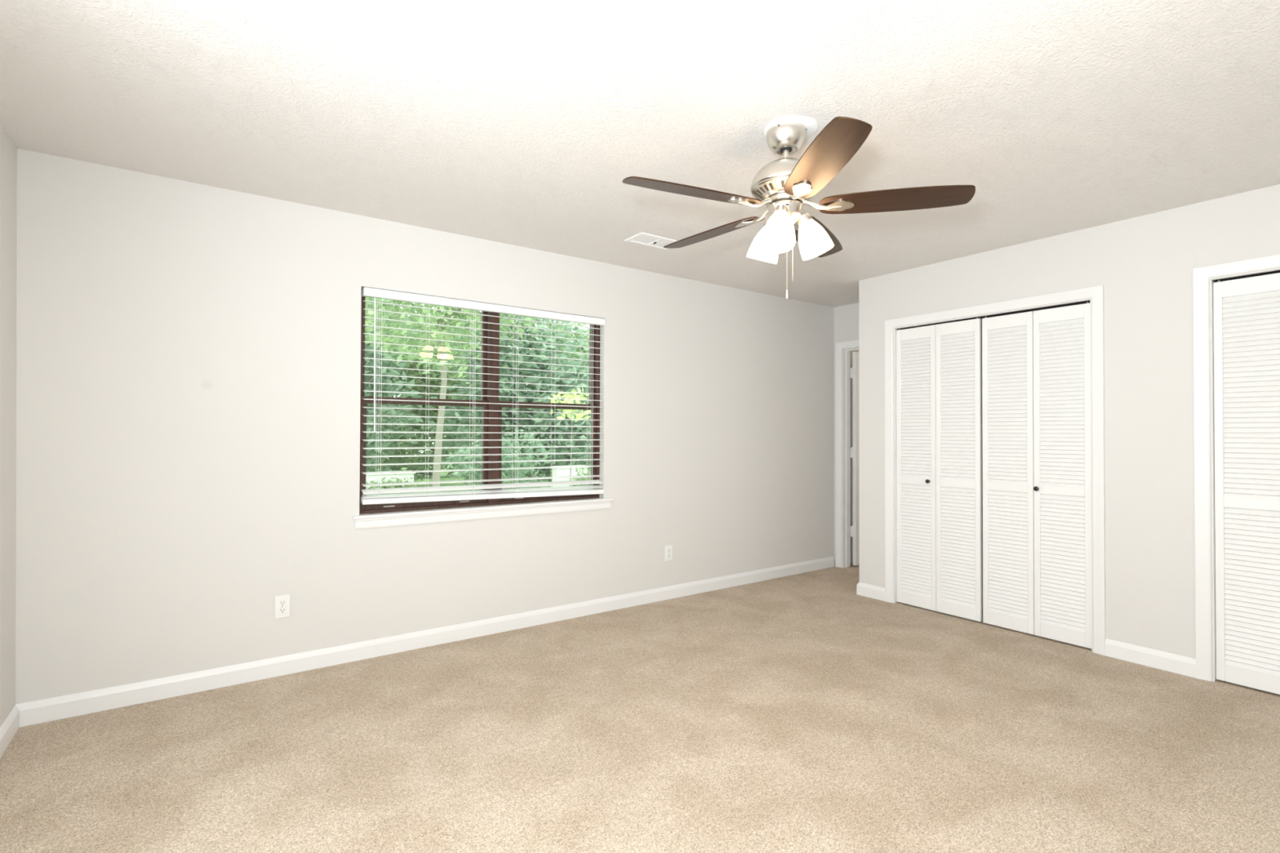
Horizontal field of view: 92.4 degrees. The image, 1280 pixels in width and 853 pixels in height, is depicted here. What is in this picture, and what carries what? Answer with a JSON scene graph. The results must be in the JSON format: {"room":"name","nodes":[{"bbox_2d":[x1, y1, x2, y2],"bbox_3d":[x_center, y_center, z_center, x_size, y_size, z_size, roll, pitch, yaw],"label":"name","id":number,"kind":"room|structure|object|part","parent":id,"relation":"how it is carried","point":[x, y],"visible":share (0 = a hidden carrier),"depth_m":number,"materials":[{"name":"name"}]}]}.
{"room":"empty bedroom","nodes":[
{"label":"empty bedroom","id":0,"kind":"room"},
{"bbox_2d":[0,122,17,727],"bbox_3d":[-1.222,0.024,0.499,0.172,2.440,5.036,1,-1,-36],"label":"wall","id":1,"kind":"structure","parent":0,"point":[8,150],"depth_m":2.46,"materials":[{"name":"paint"}]},
{"bbox_2d":[0,705,19,758],"bbox_3d":[-1.190,1.198,0.594,0.014,0.095,4.872,1,-1,-36],"label":"baseboard","id":2,"kind":"structure","parent":1,"relation":"attached to","point":[11,725],"depth_m":2.45,"materials":[{"name":"white paint"}]},
{"bbox_2d":[15,148,858,704],"bbox_3d":[0.202,0.077,4.712,7.377,2.440,0.150,1,-1,-36],"label":"wall","id":3,"kind":"structure","parent":0,"point":[188,353],"depth_m":3.19,"materials":[{"name":"paint"}]},
{"bbox_2d":[274,594,290,618],"bbox_3d":[-1.832,0.923,3.147,0.070,0.116,0.008,1,-1,-36],"label":"wall outlet","id":4,"kind":"object","parent":3,"relation":"attached to","point":[282,602],"visible":1,"depth_m":3.14,"materials":[{"name":"white plastic"}]},
{"bbox_2d":[279,600,286,605],"bbox_3d":[-1.831,0.904,3.145,0.033,0.029,0.003,1,-1,-36],"label":"receptacle","id":5,"kind":"object","parent":4,"relation":"attached to","point":[282,602],"depth_m":3.14,"materials":[{"name":"grey plastic"}]},
{"bbox_2d":[279,607,286,613],"bbox_3d":[-1.831,0.943,3.145,0.033,0.029,0.003,1,-1,-36],"label":"receptacle","id":6,"kind":"object","parent":4,"relation":"attached to","point":[282,610],"depth_m":3.14,"materials":[{"name":"grey plastic"}]},
{"bbox_2d":[15,556,834,727],"bbox_3d":[-0.402,1.241,4.167,5.462,0.095,0.014,1,-1,-36],"label":"baseboard","id":7,"kind":"structure","parent":3,"relation":"attached to","point":[54,708],"depth_m":3.33,"materials":[{"name":"white paint"}]},
{"bbox_2d":[352,288,613,528],"bbox_3d":[-0.915,-0.099,3.891,1.684,1.334,0.175,1,-1,-36],"label":"window","id":8,"kind":"structure","parent":3,"relation":"in","point":[384,518],"depth_m":3.87,"materials":[{"name":"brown wood"}]},
{"bbox_3d":[-1.270,0.154,3.667,0.738,0.641,0.030,1,-1,-36],"label":"sash","id":9,"kind":"part","parent":8,"relation":"part of","materials":[{"name":"brown wood"}]},
{"bbox_3d":[-1.288,-0.444,3.701,0.738,0.631,0.030,1,-1,-36],"label":"sash","id":10,"kind":"part","parent":8,"relation":"part of","materials":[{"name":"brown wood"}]},
{"bbox_2d":[360,287,604,504],"bbox_3d":[-0.901,-0.150,3.848,1.565,1.225,0.071,1,-1,-36],"label":"window blind","id":11,"kind":"object","parent":8,"relation":"attached to","point":[385,497],"visible":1,"depth_m":3.78,"materials":[{"name":"white plastic"}]},
{"bbox_3d":[-1.466,-0.154,3.449,0.014,1.141,0.055,1,-1,-36],"label":"ladder cord","id":12,"kind":"part","parent":11,"relation":"part of","materials":[{"name":"white fabric"}]},
{"bbox_3d":[-1.249,-0.150,3.606,0.002,1.144,0.054,1,-1,-36],"label":"ladder cord","id":13,"kind":"part","parent":11,"relation":"part of","materials":[{"name":"white fabric"}]},
{"bbox_3d":[-1.027,-0.146,3.764,0.014,1.147,0.055,1,-1,-36],"label":"ladder cord","id":14,"kind":"part","parent":11,"relation":"part of","materials":[{"name":"white fabric"}]},
{"bbox_3d":[-0.903,0.430,3.844,1.561,0.064,0.057,1,-1,-36],"label":"rail","id":15,"kind":"part","parent":11,"relation":"part of","materials":[{"name":"white plastic"}]},
{"bbox_3d":[-0.797,-0.142,3.929,0.014,1.150,0.055,1,-1,-36],"label":"ladder cord","id":16,"kind":"part","parent":11,"relation":"part of","materials":[{"name":"white fabric"}]},
{"bbox_3d":[-0.578,-0.138,4.087,0.002,1.154,0.054,1,-1,-36],"label":"ladder cord","id":17,"kind":"part","parent":11,"relation":"part of","materials":[{"name":"white fabric"}]},
{"bbox_3d":[-0.346,-0.133,4.252,0.014,1.157,0.055,1,-1,-36],"label":"ladder cord","id":18,"kind":"part","parent":11,"relation":"part of","materials":[{"name":"white fabric"}]},
{"bbox_3d":[-0.891,0.503,3.848,1.684,0.017,0.086,1,-1,-36],"label":"sill","id":19,"kind":"part","parent":8,"relation":"part of","materials":[{"name":"white paint"}]},
{"bbox_3d":[-0.634,-0.436,4.170,0.732,0.631,0.030,1,-1,-36],"label":"sash","id":20,"kind":"part","parent":8,"relation":"part of","materials":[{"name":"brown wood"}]},
{"bbox_3d":[-0.616,0.162,4.136,0.732,0.641,0.030,1,-1,-36],"label":"sash","id":21,"kind":"part","parent":8,"relation":"part of","materials":[{"name":"brown wood"}]},
{"bbox_2d":[664,545,672,561],"bbox_3d":[0.216,0.953,4.616,0.070,0.116,0.008,1,-1,-36],"label":"wall outlet","id":22,"kind":"object","parent":3,"relation":"attached to","point":[668,548],"visible":1,"depth_m":4.61,"materials":[{"name":"white plastic"}]},
{"bbox_2d":[0,0,1279,307],"bbox_3d":[1.552,-1.238,2.594,7.677,0.150,5.186,1,-1,-36],"label":"ceiling","id":23,"kind":"structure","parent":0,"point":[523,123],"depth_m":2.25,"materials":[{"name":"white paint"}]},
{"bbox_2d":[624,231,676,250],"bbox_3d":[0.092,-1.145,3.820,0.334,0.016,0.186,1,-1,-36],"label":"ceiling vent","id":24,"kind":"object","parent":23,"relation":"in","point":[642,238],"visible":0.72,"depth_m":3.79,"materials":[{"name":"white metal"}]},
{"bbox_2d":[622,115,975,298],"bbox_3d":[0.535,-0.836,2.434,1.286,0.663,1.254,1,-1,-36],"label":"ceiling fan","id":25,"kind":"object","parent":23,"relation":"hanging from","point":[784,184],"visible":1,"depth_m":2.31,"materials":[{"name":"brown wood"}]},
{"bbox_3d":[0.198,-0.864,2.260,0.543,0.006,0.143,1,11,-22],"label":"fan blade","id":26,"kind":"part","parent":25,"relation":"part of","materials":[{"name":"brown wood"}]},
{"bbox_3d":[0.315,-0.852,2.714,0.143,0.006,0.543,-13,8,-39],"label":"fan blade","id":27,"kind":"part","parent":25,"relation":"part of","materials":[{"name":"brown wood"}]},
{"bbox_3d":[0.503,-0.735,2.507,0.127,0.157,0.136,1,-1,-36],"label":"lamp shade","id":28,"kind":"part","parent":25,"relation":"part of","materials":[{"name":"white glass"}]},
{"bbox_3d":[0.518,-0.739,2.290,0.134,0.158,0.128,1,-1,-36],"label":"lamp shade","id":29,"kind":"part","parent":25,"relation":"part of","materials":[{"name":"white glass"}]},
{"bbox_3d":[0.526,-0.764,2.311,0.062,0.087,0.058,1,-1,-36],"label":"light bulb","id":30,"kind":"part","parent":25,"relation":"part of","materials":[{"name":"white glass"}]},
{"bbox_2d":[773,204,788,213],"bbox_3d":[0.537,-0.815,2.334,0.058,0.051,0.057,1,-1,-36],"label":"socket","id":31,"kind":"object","parent":25,"relation":"attached to","point":[780,209],"depth_m":2.31,"materials":[{"name":"silver metal"}]},
{"bbox_2d":[797,212,813,226],"bbox_3d":[0.647,-0.812,2.405,0.058,0.050,0.058,1,-1,-36],"label":"socket","id":32,"kind":"object","parent":25,"relation":"attached to","point":[804,219],"depth_m":2.38,"materials":[{"name":"silver metal"}]},
{"bbox_3d":[0.692,-0.735,2.402,0.132,0.157,0.129,1,-1,-36],"label":"lamp shade","id":33,"kind":"part","parent":25,"relation":"part of","materials":[{"name":"white glass"}]},
{"bbox_3d":[0.783,-0.844,2.744,0.143,0.006,0.543,-14,-9,31],"label":"fan blade","id":34,"kind":"part","parent":25,"relation":"part of","materials":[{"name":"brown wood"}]},
{"bbox_3d":[0.595,-0.863,2.008,0.143,0.006,0.543,13,-2,-3],"label":"fan blade","id":35,"kind":"part","parent":25,"relation":"part of","materials":[{"name":"brown wood"}]},
{"bbox_3d":[0.956,-0.850,2.307,0.543,0.006,0.143,1,-13,14],"label":"fan blade","id":36,"kind":"part","parent":25,"relation":"part of","materials":[{"name":"brown wood"}]},
{"bbox_2d":[0,563,1279,852],"bbox_3d":[1.544,1.337,2.564,7.677,0.120,5.186,1,-1,-36],"label":"floor","id":37,"kind":"structure","parent":0,"point":[802,713],"depth_m":2.41,"materials":[{"name":"beige carpet"}]},
{"bbox_2d":[834,302,982,597],"bbox_3d":[3.302,0.077,3.837,0.115,2.440,4.886,1,-1,-36],"label":"wall","id":38,"kind":"structure","parent":0,"point":[846,317],"depth_m":5.72,"materials":[{"name":"paint"}]},
{"bbox_2d":[835,339,858,568],"bbox_3d":[2.103,0.263,5.490,0.133,2.098,0.741,1,-1,-36],"label":"door frame","id":39,"kind":"structure","parent":38,"relation":"attached to","point":[846,352],"depth_m":5.73,"materials":[{"name":"white paint"}]},
{"bbox_2d":[849,351,859,565],"bbox_3d":[2.245,0.302,5.924,0.636,2.008,0.041,1,-1,-33],"label":"door","id":40,"kind":"structure","parent":38,"relation":"in","point":[854,371],"depth_m":5.77,"materials":[{"name":"white paint"}]},
{"bbox_2d":[858,184,1279,681],"bbox_3d":[3.191,0.071,3.296,0.696,2.440,4.135,1,-1,-36],"label":"wall","id":41,"kind":"structure","parent":0,"point":[1144,264],"depth_m":3.37,"materials":[{"name":"paint"}]},
{"bbox_2d":[856,582,884,601],"bbox_3d":[2.039,1.257,4.870,0.709,0.095,0.244,1,-1,-36],"label":"baseboard","id":42,"kind":"structure","parent":41,"relation":"attached to","point":[862,589],"depth_m":4.66,"materials":[{"name":"white paint"}]},
{"bbox_2d":[896,317,982,622],"bbox_3d":[2.068,0.283,4.293,0.062,2.012,0.598,1,-1,-36],"label":"door","id":43,"kind":"structure","parent":41,"relation":"in","point":[939,390],"depth_m":4.27,"materials":[{"name":"white paint"}]},
{"bbox_3d":[1.992,0.285,4.423,0.022,1.833,0.232,1,-1,-35],"label":"louver panel","id":44,"kind":"part","parent":43,"relation":"part of","materials":[{"name":"white paint"}]},
{"bbox_3d":[2.167,0.283,4.179,0.022,1.833,0.232,1,-1,-36],"label":"louver panel","id":45,"kind":"part","parent":43,"relation":"part of","materials":[{"name":"white paint"}]},
{"bbox_2d":[896,300,1089,329],"bbox_3d":[2.270,-0.718,4.062,0.026,0.018,1.225,1,-1,-36],"label":"door track","id":46,"kind":"object","parent":41,"relation":"attached to","point":[1088,301],"visible":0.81,"depth_m":3.93,"materials":[{"name":"black"}]},
{"bbox_2d":[884,285,1106,655],"bbox_3d":[2.274,0.251,4.056,0.133,2.090,1.361,1,-1,-36],"label":"door frame","id":47,"kind":"structure","parent":41,"relation":"attached to","point":[1095,293],"depth_m":3.57,"materials":[{"name":"white paint"}]},
{"bbox_2d":[982,302,1092,648],"bbox_3d":[2.429,0.280,3.791,0.060,2.008,0.608,1,-1,-36],"label":"door","id":48,"kind":"structure","parent":41,"relation":"in","point":[1036,365],"depth_m":3.77,"materials":[{"name":"white paint"}]},
{"bbox_3d":[2.352,0.283,3.924,0.024,1.829,0.237,1,-1,-36],"label":"louver panel","id":49,"kind":"part","parent":48,"relation":"part of","materials":[{"name":"white paint"}]},
{"bbox_3d":[2.530,0.281,3.676,0.024,1.829,0.237,1,-1,-36],"label":"louver panel","id":50,"kind":"part","parent":48,"relation":"part of","materials":[{"name":"white paint"}]},
{"bbox_2d":[1105,638,1195,678],"bbox_3d":[2.733,1.242,3.307,0.014,0.095,0.401,1,-1,-36],"label":"baseboard","id":51,"kind":"structure","parent":41,"relation":"attached to","point":[1170,662],"depth_m":3.29,"materials":[{"name":"white paint"}]},
{"bbox_2d":[1192,254,1279,681],"bbox_3d":[3.292,0.233,2.639,0.133,2.100,1.351,1,-1,-36],"label":"door frame","id":52,"kind":"structure","parent":41,"relation":"attached to","point":[1202,275],"depth_m":3.12,"materials":[{"name":"white paint"}]},
{"bbox_2d":[1213,270,1279,282],"bbox_3d":[3.287,-0.741,2.645,0.026,0.018,1.215,1,-1,-36],"label":"door track","id":53,"kind":"object","parent":41,"relation":"attached to","point":[1277,271],"visible":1,"depth_m":3.04,"materials":[{"name":"black"}]},
{"bbox_2d":[1213,272,1279,694],"bbox_3d":[3.090,0.266,2.871,0.060,2.020,0.600,1,-1,-36],"label":"door","id":54,"kind":"structure","parent":41,"relation":"in","point":[1246,310],"depth_m":3.02,"materials":[{"name":"white paint"}]},
{"label":"outside","id":55,"kind":"structure","parent":0,"visible":0},
{"bbox_2d":[376,457,551,510],"bbox_3d":[-6.921,2.068,25.051,42.000,0.120,41.194,1,-1,-36],"label":"ground","id":56,"kind":"structure","parent":55,"point":[443,477],"depth_m":22.55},
{"bbox_2d":[365,471,415,511],"bbox_3d":[-5.239,1.393,12.383,1.310,0.950,0.310,1,-1,-36],"label":"wall","id":57,"kind":"structure","parent":56,"relation":"on","point":[374,477],"depth_m":12.37,"materials":[{"name":"white"}]},
{"bbox_2d":[364,466,417,514],"bbox_3d":[-4.744,1.338,11.810,1.240,1.106,1.073,1,-1,-36],"label":"shrub","id":58,"kind":"object","parent":56,"relation":"on","point":[397,480],"visible":0.11,"depth_m":11.80,"materials":[{"name":"green plant"}]},
{"bbox_2d":[364,297,424,471],"bbox_3d":[-7.846,-1.323,13.697,5.737,6.471,4.316,0,-1,-17],"label":"leafy tree","id":59,"kind":"object","parent":56,"relation":"on","point":[388,420],"visible":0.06,"depth_m":14.49,"materials":[{"name":"green plant"}]},
{"bbox_2d":[364,297,480,484],"bbox_3d":[-7.816,-1.535,19.409,6.687,7.104,4.276,1,-1,-39],"label":"leafy tree","id":60,"kind":"object","parent":56,"relation":"on","point":[422,381],"visible":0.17,"depth_m":18.97,"materials":[{"name":"green plant"}]},
{"bbox_2d":[396,309,531,469],"bbox_3d":[-8.614,-2.162,29.784,8.373,8.523,4.306,1,-1,-42],"label":"leafy tree","id":61,"kind":"object","parent":56,"relation":"on","point":[467,309],"visible":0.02,"depth_m":28.71,"materials":[{"name":"green plant"}]},
{"bbox_2d":[364,297,564,509],"bbox_3d":[-3.272,-1.288,10.595,4.168,6.331,4.137,0,-1,5],"label":"leafy tree","id":62,"kind":"object","parent":56,"relation":"on","point":[436,475],"visible":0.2,"depth_m":10.45,"materials":[{"name":"green plant"}]},
{"bbox_2d":[367,386,591,478],"bbox_3d":[-6.700,0.046,25.004,27.209,4.205,2.068,1,-1,-36],"label":"hedge","id":63,"kind":"object","parent":56,"relation":"on","point":[424,473],"visible":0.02,"depth_m":23.65,"materials":[{"name":"green plant"}]},
{"bbox_2d":[440,426,555,506],"bbox_3d":[-2.878,0.925,12.559,2.403,1.960,1.868,1,-1,-36],"label":"shrub","id":64,"kind":"object","parent":56,"relation":"on","point":[468,474],"visible":0.44,"depth_m":12.23,"materials":[{"name":"green plant"}]},
{"bbox_2d":[420,307,591,487],"bbox_3d":[-2.990,-1.172,17.240,5.621,6.306,4.586,1,-1,-36],"label":"leafy tree","id":65,"kind":"object","parent":56,"relation":"on","point":[541,332],"visible":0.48,"depth_m":16.36,"materials":[{"name":"green plant"}]},
{"bbox_2d":[518,320,591,464],"bbox_3d":[-2.208,-1.429,23.629,6.816,6.938,4.084,1,-1,-36],"label":"leafy tree","id":66,"kind":"object","parent":56,"relation":"on","point":[571,335],"visible":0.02,"depth_m":22.79,"materials":[{"name":"green plant"}]},
{"bbox_2d":[548,386,591,500],"bbox_3d":[-0.996,0.655,8.616,0.594,2.408,0.634,0,-1,5],"label":"sapling","id":67,"kind":"object","parent":56,"relation":"on","point":[575,396],"visible":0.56,"depth_m":8.64,"materials":[{"name":"yellow plant"}]},
{"bbox_2d":[550,465,589,501],"bbox_3d":[-1.705,1.433,14.919,0.910,0.950,0.310,1,-1,-36],"label":"wall","id":68,"kind":"structure","parent":56,"relation":"on","point":[559,472],"depth_m":14.72,"materials":[{"name":"white"}]},
{"bbox_2d":[567,464,592,500],"bbox_3d":[-1.277,1.403,14.296,0.904,1.061,0.953,0,-1,14],"label":"shrub","id":69,"kind":"object","parent":56,"relation":"on","point":[576,468],"visible":0.09,"depth_m":14.13,"materials":[{"name":"green plant"}]}
]}

